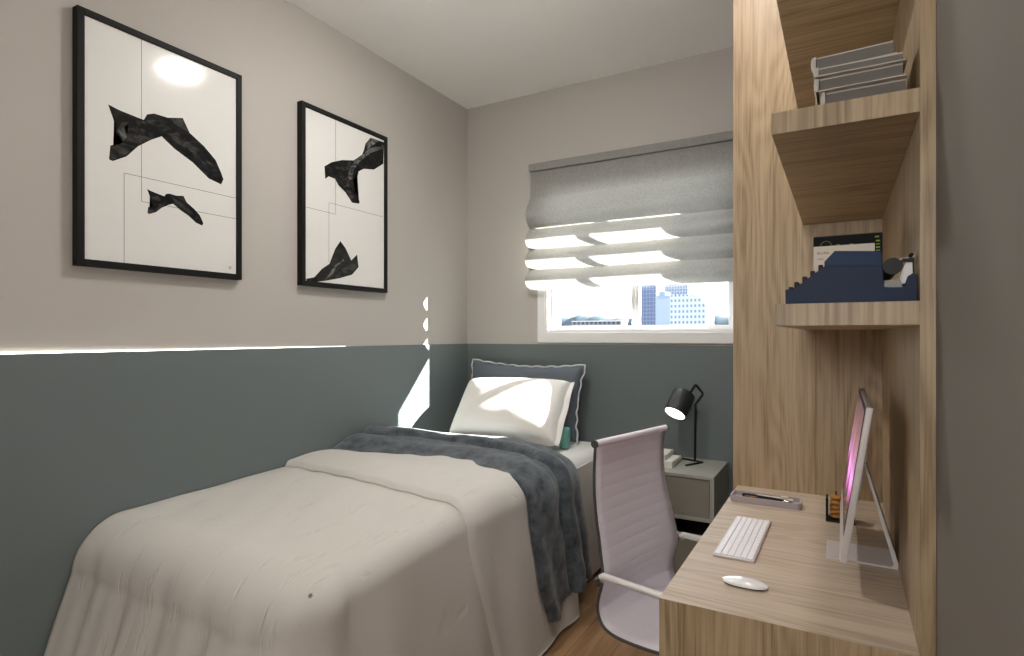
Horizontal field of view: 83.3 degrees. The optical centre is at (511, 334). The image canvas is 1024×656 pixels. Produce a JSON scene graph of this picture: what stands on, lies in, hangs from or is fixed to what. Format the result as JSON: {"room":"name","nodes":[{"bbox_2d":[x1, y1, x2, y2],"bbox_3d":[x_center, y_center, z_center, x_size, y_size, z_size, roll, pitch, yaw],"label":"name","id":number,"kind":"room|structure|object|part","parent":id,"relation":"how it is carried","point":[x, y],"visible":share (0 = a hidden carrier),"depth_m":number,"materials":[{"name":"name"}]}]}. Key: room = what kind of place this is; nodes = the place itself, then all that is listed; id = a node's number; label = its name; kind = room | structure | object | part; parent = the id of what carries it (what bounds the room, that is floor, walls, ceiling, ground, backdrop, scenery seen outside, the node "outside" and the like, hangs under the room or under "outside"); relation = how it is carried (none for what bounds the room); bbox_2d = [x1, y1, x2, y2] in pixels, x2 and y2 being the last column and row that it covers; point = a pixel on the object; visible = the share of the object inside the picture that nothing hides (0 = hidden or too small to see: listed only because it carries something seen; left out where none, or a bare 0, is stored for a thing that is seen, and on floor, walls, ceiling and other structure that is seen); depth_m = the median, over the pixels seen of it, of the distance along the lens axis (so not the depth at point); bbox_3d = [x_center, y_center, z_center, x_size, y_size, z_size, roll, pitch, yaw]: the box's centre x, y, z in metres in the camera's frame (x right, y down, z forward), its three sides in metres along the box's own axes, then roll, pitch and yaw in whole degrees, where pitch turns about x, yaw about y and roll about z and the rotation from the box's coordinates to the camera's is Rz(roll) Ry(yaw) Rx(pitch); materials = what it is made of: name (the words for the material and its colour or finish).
{"room":"bedroom","nodes":[
{"label":"bedroom","id":0,"kind":"room"},
{"bbox_2d":[0,0,466,353],"bbox_3d":[-1.470,-0.100,1.591,0.100,2.600,4.900,0,0,30],"label":"wall","id":1,"kind":"structure","parent":0,"point":[284,56],"depth_m":2.26,"materials":[{"name":"beige paint"}]},
{"bbox_2d":[0,353,29,353],"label":"strip light","id":2,"kind":"object","parent":1,"relation":"attached to","point":[0,353],"depth_m":1.61,"materials":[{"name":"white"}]},
{"bbox_2d":[38,352,72,352],"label":"strip light","id":3,"kind":"object","parent":1,"relation":"attached to","point":[38,352],"depth_m":1.70,"materials":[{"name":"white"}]},
{"bbox_2d":[86,351,116,351],"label":"strip light","id":4,"kind":"object","parent":1,"relation":"attached to","point":[86,351],"depth_m":1.80,"materials":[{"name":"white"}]},
{"bbox_2d":[72,5,241,279],"bbox_3d":[-1.179,-0.600,1.967,0.031,0.780,0.546,0,0,30],"label":"framed print","id":5,"kind":"object","parent":1,"relation":"attached to","point":[157,124],"visible":1,"depth_m":1.92,"materials":[{"name":"white paper"}]},
{"bbox_2d":[0,344,467,655],"bbox_3d":[-1.433,0.626,1.547,0.008,1.147,4.660,0,0,30],"label":"wall panel","id":6,"kind":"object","parent":1,"relation":"attached to","point":[87,438],"depth_m":1.93,"materials":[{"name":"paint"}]},
{"bbox_2d":[297,100,387,292],"bbox_3d":[-0.772,-0.604,2.678,0.031,0.784,0.531,0,0,30],"label":"framed print","id":7,"kind":"object","parent":1,"relation":"attached to","point":[342,164],"visible":1,"depth_m":2.63,"materials":[{"name":"white paper"}]},
{"bbox_2d":[287,0,732,108],"bbox_3d":[-0.503,-1.450,1.037,2.329,0.100,4.900,0,0,30],"label":"ceiling","id":8,"kind":"structure","parent":0,"point":[474,53],"depth_m":2.70,"materials":[{"name":"paint"}]},
{"bbox_2d":[467,47,732,345],"bbox_3d":[0.724,-0.100,3.077,2.229,2.600,0.140,0,0,30],"label":"wall","id":9,"kind":"structure","parent":0,"point":[689,97],"depth_m":3.33,"materials":[{"name":"beige paint"}]},
{"bbox_2d":[468,344,732,497],"bbox_3d":[0.648,0.626,3.038,2.121,1.147,0.003,0,0,30],"label":"wall panel","id":10,"kind":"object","parent":9,"relation":"attached to","point":[625,388],"depth_m":3.01,"materials":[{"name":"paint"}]},
{"bbox_2d":[525,131,732,289],"bbox_3d":[0.627,-0.617,2.996,1.228,0.722,0.098,0,0,30],"label":"blind","id":11,"kind":"object","parent":9,"relation":"attached to","point":[657,213],"visible":0.87,"depth_m":2.97,"materials":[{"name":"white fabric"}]},
{"bbox_2d":[537,282,732,343],"bbox_3d":[0.672,-0.414,3.100,1.134,0.915,0.152,0,0,30],"label":"window","id":12,"kind":"structure","parent":9,"relation":"in","point":[549,328],"depth_m":3.10,"materials":[{"name":"white plastic"}]},
{"bbox_3d":[0.456,-0.418,3.235,0.500,0.783,0.036,0,0,30],"label":"sash","id":13,"kind":"part","parent":12,"relation":"part of","materials":[{"name":"glass"}]},
{"bbox_3d":[0.895,-0.418,2.989,0.514,0.783,0.036,0,0,30],"label":"sash","id":14,"kind":"part","parent":12,"relation":"part of","materials":[{"name":"clear glass"}]},
{"bbox_2d":[541,568,658,655],"bbox_3d":[-0.503,1.250,1.037,2.329,0.100,4.900,0,0,30],"label":"floor","id":15,"kind":"structure","parent":0,"point":[585,636],"depth_m":2.27,"materials":[{"name":"brown wood"}]},
{"bbox_2d":[549,441,600,580],"bbox_3d":[-0.342,0.888,2.488,0.950,0.624,1.926,0,0,30],"label":"bed","id":16,"kind":"object","parent":15,"relation":"on","point":[580,454],"visible":0.11,"depth_m":2.81,"materials":[{"name":"white fabric"}]},
{"bbox_2d":[43,449,579,655],"bbox_3d":[-0.541,0.850,2.035,1.054,0.688,1.610,0,0,30],"label":"duvet","id":17,"kind":"object","parent":16,"relation":"on","point":[329,552],"visible":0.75,"depth_m":1.67,"materials":[{"name":"beige fabric"}]},
{"bbox_2d":[332,425,592,622],"bbox_3d":[-0.190,0.768,2.595,1.083,0.652,0.662,0,0,30],"label":"throw blanket","id":18,"kind":"object","parent":17,"relation":"on","point":[549,481],"visible":0.98,"depth_m":2.35,"materials":[{"name":"fabric"}]},
{"bbox_2d":[449,378,574,446],"bbox_3d":[-0.004,0.400,3.052,0.618,0.337,0.335,0,0,22],"label":"pillow","id":19,"kind":"object","parent":16,"relation":"on","point":[533,410],"visible":0.93,"depth_m":2.95,"materials":[{"name":"white fabric"}]},
{"bbox_2d":[471,359,585,443],"bbox_3d":[0.052,0.359,3.246,0.754,0.432,0.167,0,0,30],"label":"pillow","id":20,"kind":"object","parent":16,"relation":"on","point":[480,368],"visible":0.41,"depth_m":3.15,"materials":[{"name":"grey fabric"}]},
{"bbox_2d":[559,427,570,448],"bbox_3d":[0.266,0.519,2.907,0.060,0.110,0.060,0,0,30],"label":"bolster cushion","id":21,"kind":"object","parent":16,"relation":"on","point":[565,441],"visible":0.87,"depth_m":2.88,"materials":[{"name":"teal fabric"}]},
{"bbox_3d":[-0.338,0.737,2.505,0.940,0.322,1.892,0,0,30],"label":"mattress","id":22,"kind":"part","parent":16,"relation":"part of","materials":[{"name":"white fabric"}]},
{"bbox_2d":[591,424,701,654],"bbox_3d":[0.583,0.749,1.597,0.585,0.901,0.483,0,0,44],"label":"office chair","id":23,"kind":"object","parent":15,"relation":"on","point":[637,535],"visible":0.57,"depth_m":1.75,"materials":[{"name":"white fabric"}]},
{"bbox_3d":[0.439,0.574,1.442,0.578,0.529,0.009,0,0,44],"label":"rail","id":24,"kind":"part","parent":23,"relation":"part of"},
{"bbox_3d":[0.359,0.688,1.493,0.321,0.058,0.023,0,0,44],"label":"armrest","id":25,"kind":"part","parent":23,"relation":"part of","materials":[{"name":"white plastic"}]},
{"bbox_3d":[0.679,0.688,1.824,0.321,0.058,0.023,0,0,44],"label":"armrest","id":26,"kind":"part","parent":23,"relation":"part of","materials":[{"name":"white plastic"}]},
{"bbox_2d":[664,457,727,573],"bbox_3d":[0.760,0.908,2.764,0.471,0.583,0.360,0,0,30],"label":"nightstand","id":27,"kind":"object","parent":15,"relation":"on","point":[698,492],"visible":0.27,"depth_m":2.57,"materials":[{"name":"beige paint"}]},
{"bbox_2d":[664,455,680,467],"bbox_3d":[0.687,0.603,2.790,0.220,0.029,0.175,0,0,30],"label":"hardcover book","id":28,"kind":"object","parent":27,"relation":"on","point":[672,460],"visible":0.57,"depth_m":2.70,"materials":[{"name":"white paper"}]},
{"bbox_2d":[664,449,673,460],"bbox_3d":[0.677,0.576,2.810,0.186,0.024,0.174,0,0,30],"label":"hardcover book","id":29,"kind":"object","parent":28,"relation":"on","point":[667,452],"visible":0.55,"depth_m":2.77,"materials":[{"name":"white paper"}]},
{"bbox_2d":[664,384,703,465],"bbox_3d":[0.836,0.427,2.803,0.158,0.379,0.161,0,0,-35],"label":"table lamp","id":30,"kind":"object","parent":27,"relation":"on","point":[681,400],"visible":1,"depth_m":2.79,"materials":[{"name":"black metal"}]},
{"bbox_2d":[665,407,684,419],"bbox_3d":[0.792,0.382,2.801,0.097,0.066,0.082,0,0,30],"label":"diffuser","id":31,"kind":"object","parent":30,"relation":"attached to","point":[678,413],"depth_m":2.79,"materials":[{"name":"white plastic"}]},
{"bbox_3d":[0.821,0.337,2.823,0.158,0.160,0.109,0,0,-38],"label":"lamp shade","id":32,"kind":"part","parent":30,"relation":"part of","materials":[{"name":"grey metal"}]},
{"bbox_3d":[0.746,0.991,2.740,0.431,0.178,0.296,0,0,30],"label":"drawer","id":33,"kind":"part","parent":27,"relation":"part of","materials":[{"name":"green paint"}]},
{"bbox_3d":[0.746,0.716,2.740,0.431,0.164,0.296,0,0,30],"label":"drawer","id":34,"kind":"part","parent":27,"relation":"part of","materials":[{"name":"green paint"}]},
{"bbox_2d":[659,485,919,655],"bbox_3d":[0.622,0.825,1.264,0.366,0.750,0.852,0,0,30],"label":"desk","id":35,"kind":"object","parent":15,"relation":"on","point":[813,604],"visible":0.8,"depth_m":0.99,"materials":[{"name":"brown wood"}]},
{"bbox_3d":[0.418,0.840,0.906,0.366,0.720,0.028,0,0,30],"label":"panel","id":36,"kind":"part","parent":35,"relation":"part of","materials":[{"name":"brown wood"}]},
{"bbox_2d":[713,516,770,562],"bbox_3d":[0.514,0.446,1.274,0.082,0.007,0.284,0,0,30],"label":"keyboard","id":37,"kind":"object","parent":35,"relation":"on","point":[743,540],"visible":1,"depth_m":1.25,"materials":[{"name":"plastic"}]},
{"bbox_2d":[722,575,767,590],"bbox_3d":[0.418,0.443,1.034,0.077,0.012,0.037,0,0,30],"label":"computer mouse","id":38,"kind":"object","parent":35,"relation":"on","point":[743,582],"visible":1,"depth_m":1.02,"materials":[{"name":"plastic"}]},
{"bbox_3d":[0.418,0.447,1.034,0.072,0.005,0.034,0,0,30],"label":"plate","id":39,"kind":"part","parent":38,"relation":"part of","materials":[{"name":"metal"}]},
{"bbox_2d":[730,490,801,509],"bbox_3d":[0.680,0.441,1.542,0.172,0.016,0.062,0,0,30],"label":"tray","id":40,"kind":"object","parent":35,"relation":"on","point":[736,495],"visible":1,"depth_m":1.53,"materials":[{"name":"white plastic"}]},
{"bbox_2d":[745,495,783,501],"bbox_3d":[0.673,0.437,1.528,0.114,0.009,0.007,0,0,32],"label":"pen","id":41,"kind":"object","parent":40,"relation":"in","point":[745,495],"visible":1,"depth_m":1.54,"materials":[{"name":"black plastic"}]},
{"bbox_2d":[742,493,791,501],"bbox_3d":[0.683,0.436,1.543,0.125,0.010,0.008,0,0,36],"label":"pen","id":42,"kind":"object","parent":40,"relation":"in","point":[743,494],"visible":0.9,"depth_m":1.54,"materials":[{"name":"black plastic"}]},
{"bbox_2d":[757,494,792,501],"bbox_3d":[0.696,0.437,1.555,0.113,0.009,0.007,0,0,33],"label":"pen","id":43,"kind":"object","parent":40,"relation":"in","point":[789,499],"visible":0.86,"depth_m":1.54,"materials":[{"name":"silver metal"}]},
{"bbox_2d":[826,491,854,524],"bbox_3d":[0.794,0.414,1.393,0.061,0.072,0.042,0,0,30],"label":"calendar","id":44,"kind":"object","parent":35,"relation":"on","point":[834,516],"visible":0.45,"depth_m":1.39,"materials":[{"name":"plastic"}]},
{"bbox_3d":[0.770,0.422,1.407,0.005,0.056,0.042,0,0,30],"label":"frame post","id":45,"kind":"part","parent":44,"relation":"part of","materials":[{"name":"black plastic"}]},
{"bbox_2d":[826,388,898,569],"bbox_3d":[0.711,0.287,1.175,0.122,0.325,0.406,0,0,30],"label":"desktop computer","id":46,"kind":"object","parent":35,"relation":"on","point":[844,551],"visible":1,"depth_m":1.11,"materials":[{"name":"metal"}]},
{"bbox_2d":[733,0,935,655],"bbox_3d":[0.632,-0.100,1.275,0.396,2.600,0.882,0,0,30],"label":"shelving unit","id":47,"kind":"object","parent":15,"relation":"on","point":[804,170],"visible":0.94,"depth_m":1.34,"materials":[{"name":"brown wood"}]},
{"bbox_3d":[0.844,-0.100,1.645,0.396,2.600,0.030,0,0,30],"label":"panel","id":48,"kind":"part","parent":47,"relation":"part of","materials":[{"name":"brown wood"}]},
{"bbox_3d":[0.693,-0.655,1.223,0.203,0.034,0.852,0,0,30],"label":"shelf","id":49,"kind":"part","parent":47,"relation":"part of","materials":[{"name":"brown wood"}]},
{"bbox_2d":[814,243,874,272],"bbox_3d":[0.627,-0.109,1.089,0.100,0.122,0.014,0,0,30],"label":"hardcover book","id":50,"kind":"object","parent":47,"relation":"on","point":[821,253],"visible":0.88,"depth_m":1.09,"materials":[{"name":"white paper"}]},
{"bbox_3d":[0.699,-0.329,1.220,0.190,0.034,0.852,0,0,30],"label":"shelf","id":51,"kind":"part","parent":47,"relation":"part of","materials":[{"name":"brown wood"}]},
{"bbox_3d":[0.701,-0.031,1.219,0.185,0.034,0.852,0,0,30],"label":"shelf","id":52,"kind":"part","parent":47,"relation":"part of","materials":[{"name":"brown wood"}]},
{"bbox_2d":[813,232,882,270],"bbox_3d":[0.644,-0.120,1.107,0.114,0.144,0.023,0,0,30],"label":"hardcover book","id":53,"kind":"object","parent":47,"relation":"on","point":[873,237],"visible":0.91,"depth_m":1.09,"materials":[{"name":"black paper"}]},
{"bbox_2d":[785,251,916,303],"bbox_3d":[0.540,-0.088,0.928,0.170,0.079,0.163,0,0,30],"label":"desk organizer","id":54,"kind":"object","parent":47,"relation":"on","point":[845,276],"visible":0.98,"depth_m":0.86,"materials":[{"name":"blue plastic"}]},
{"bbox_3d":[0.509,-0.114,0.860,0.072,0.023,0.001,0,0,30],"label":"lid panel","id":55,"kind":"part","parent":54,"relation":"part of","materials":[{"name":"blue plastic"}]},
{"bbox_3d":[0.552,-0.099,0.835,0.024,0.024,0.014,0,0,30],"label":"platen knob","id":56,"kind":"part","parent":54,"relation":"part of","materials":[{"name":"grey plastic"}]},
{"bbox_2d":[820,79,905,104],"bbox_3d":[0.573,-0.362,0.943,0.116,0.031,0.170,0,0,30],"label":"hardcover book","id":57,"kind":"object","parent":47,"relation":"on","point":[899,85],"visible":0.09,"depth_m":0.87,"materials":[{"name":"grey paper"}]},
{"bbox_2d":[814,63,906,104],"bbox_3d":[0.564,-0.387,0.939,0.122,0.020,0.171,0,0,30],"label":"hardcover book","id":58,"kind":"object","parent":57,"relation":"on","point":[893,72],"visible":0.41,"depth_m":0.87,"materials":[{"name":"grey paper"}]},
{"bbox_2d":[813,52,906,102],"bbox_3d":[0.560,-0.405,0.934,0.122,0.014,0.171,0,0,30],"label":"hardcover book","id":59,"kind":"object","parent":58,"relation":"on","point":[897,58],"visible":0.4,"depth_m":0.86,"materials":[{"name":"grey paper"}]},
{"bbox_2d":[811,41,896,76],"bbox_3d":[0.563,-0.423,0.944,0.113,0.022,0.170,0,0,33],"label":"hardcover book","id":60,"kind":"object","parent":59,"relation":"on","point":[886,48],"visible":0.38,"depth_m":0.88,"materials":[{"name":"grey paper"}]},
{"bbox_3d":[0.789,-0.100,1.168,0.018,2.600,0.852,0,0,30],"label":"panel","id":61,"kind":"part","parent":47,"relation":"part of","materials":[{"name":"brown wood"}]},
{"bbox_2d":[936,0,1023,655],"bbox_3d":[0.430,-0.100,0.422,0.100,2.600,4.760,0,0,30],"label":"wall","id":62,"kind":"structure","parent":0,"point":[980,43],"depth_m":0.55,"materials":[{"name":"grey paint"}]},
{"label":"outside","id":63,"kind":"structure","parent":0,"visible":0},
{"bbox_3d":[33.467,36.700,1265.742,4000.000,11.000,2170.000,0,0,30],"label":"ground","id":64,"kind":"structure","parent":63,"visible":0},
{"bbox_2d":[571,320,627,325],"bbox_3d":[69.099,10.042,453.590,41.022,42.315,16.700,0,0,30],"label":"building","id":65,"kind":"structure","parent":64,"relation":"on","point":[609,322],"depth_m":445.67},
{"bbox_2d":[641,285,664,324],"bbox_3d":[96.867,-2.693,395.106,10.194,67.786,22.000,0,0,30],"label":"tower block","id":66,"kind":"object","parent":64,"relation":"on","point":[648,292],"visible":0.14,"depth_m":385.88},
{"bbox_2d":[655,292,670,324],"bbox_3d":[94.929,2.736,350.121,9.186,56.928,22.000,0,0,30],"label":"tower block","id":67,"kind":"object","parent":64,"relation":"on","point":[662,301],"visible":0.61,"depth_m":341.04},
{"bbox_2d":[664,284,693,294],"bbox_3d":[138.051,-5.934,475.234,19.237,74.268,22.000,0,0,30],"label":"tower block","id":68,"kind":"object","parent":64,"relation":"on","point":[686,289],"visible":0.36,"depth_m":465.46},
{"bbox_2d":[670,294,713,324],"bbox_3d":[95.219,4.936,303.859,17.854,52.529,22.000,0,0,30],"label":"tower block","id":69,"kind":"object","parent":64,"relation":"on","point":[684,309],"visible":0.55,"depth_m":294.86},
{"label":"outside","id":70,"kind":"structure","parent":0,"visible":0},
{"bbox_2d":[561,314,728,325],"bbox_3d":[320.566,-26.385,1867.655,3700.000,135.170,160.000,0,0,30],"label":"hills","id":71,"kind":"structure","parent":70,"point":[718,319],"depth_m":1869.46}
]}

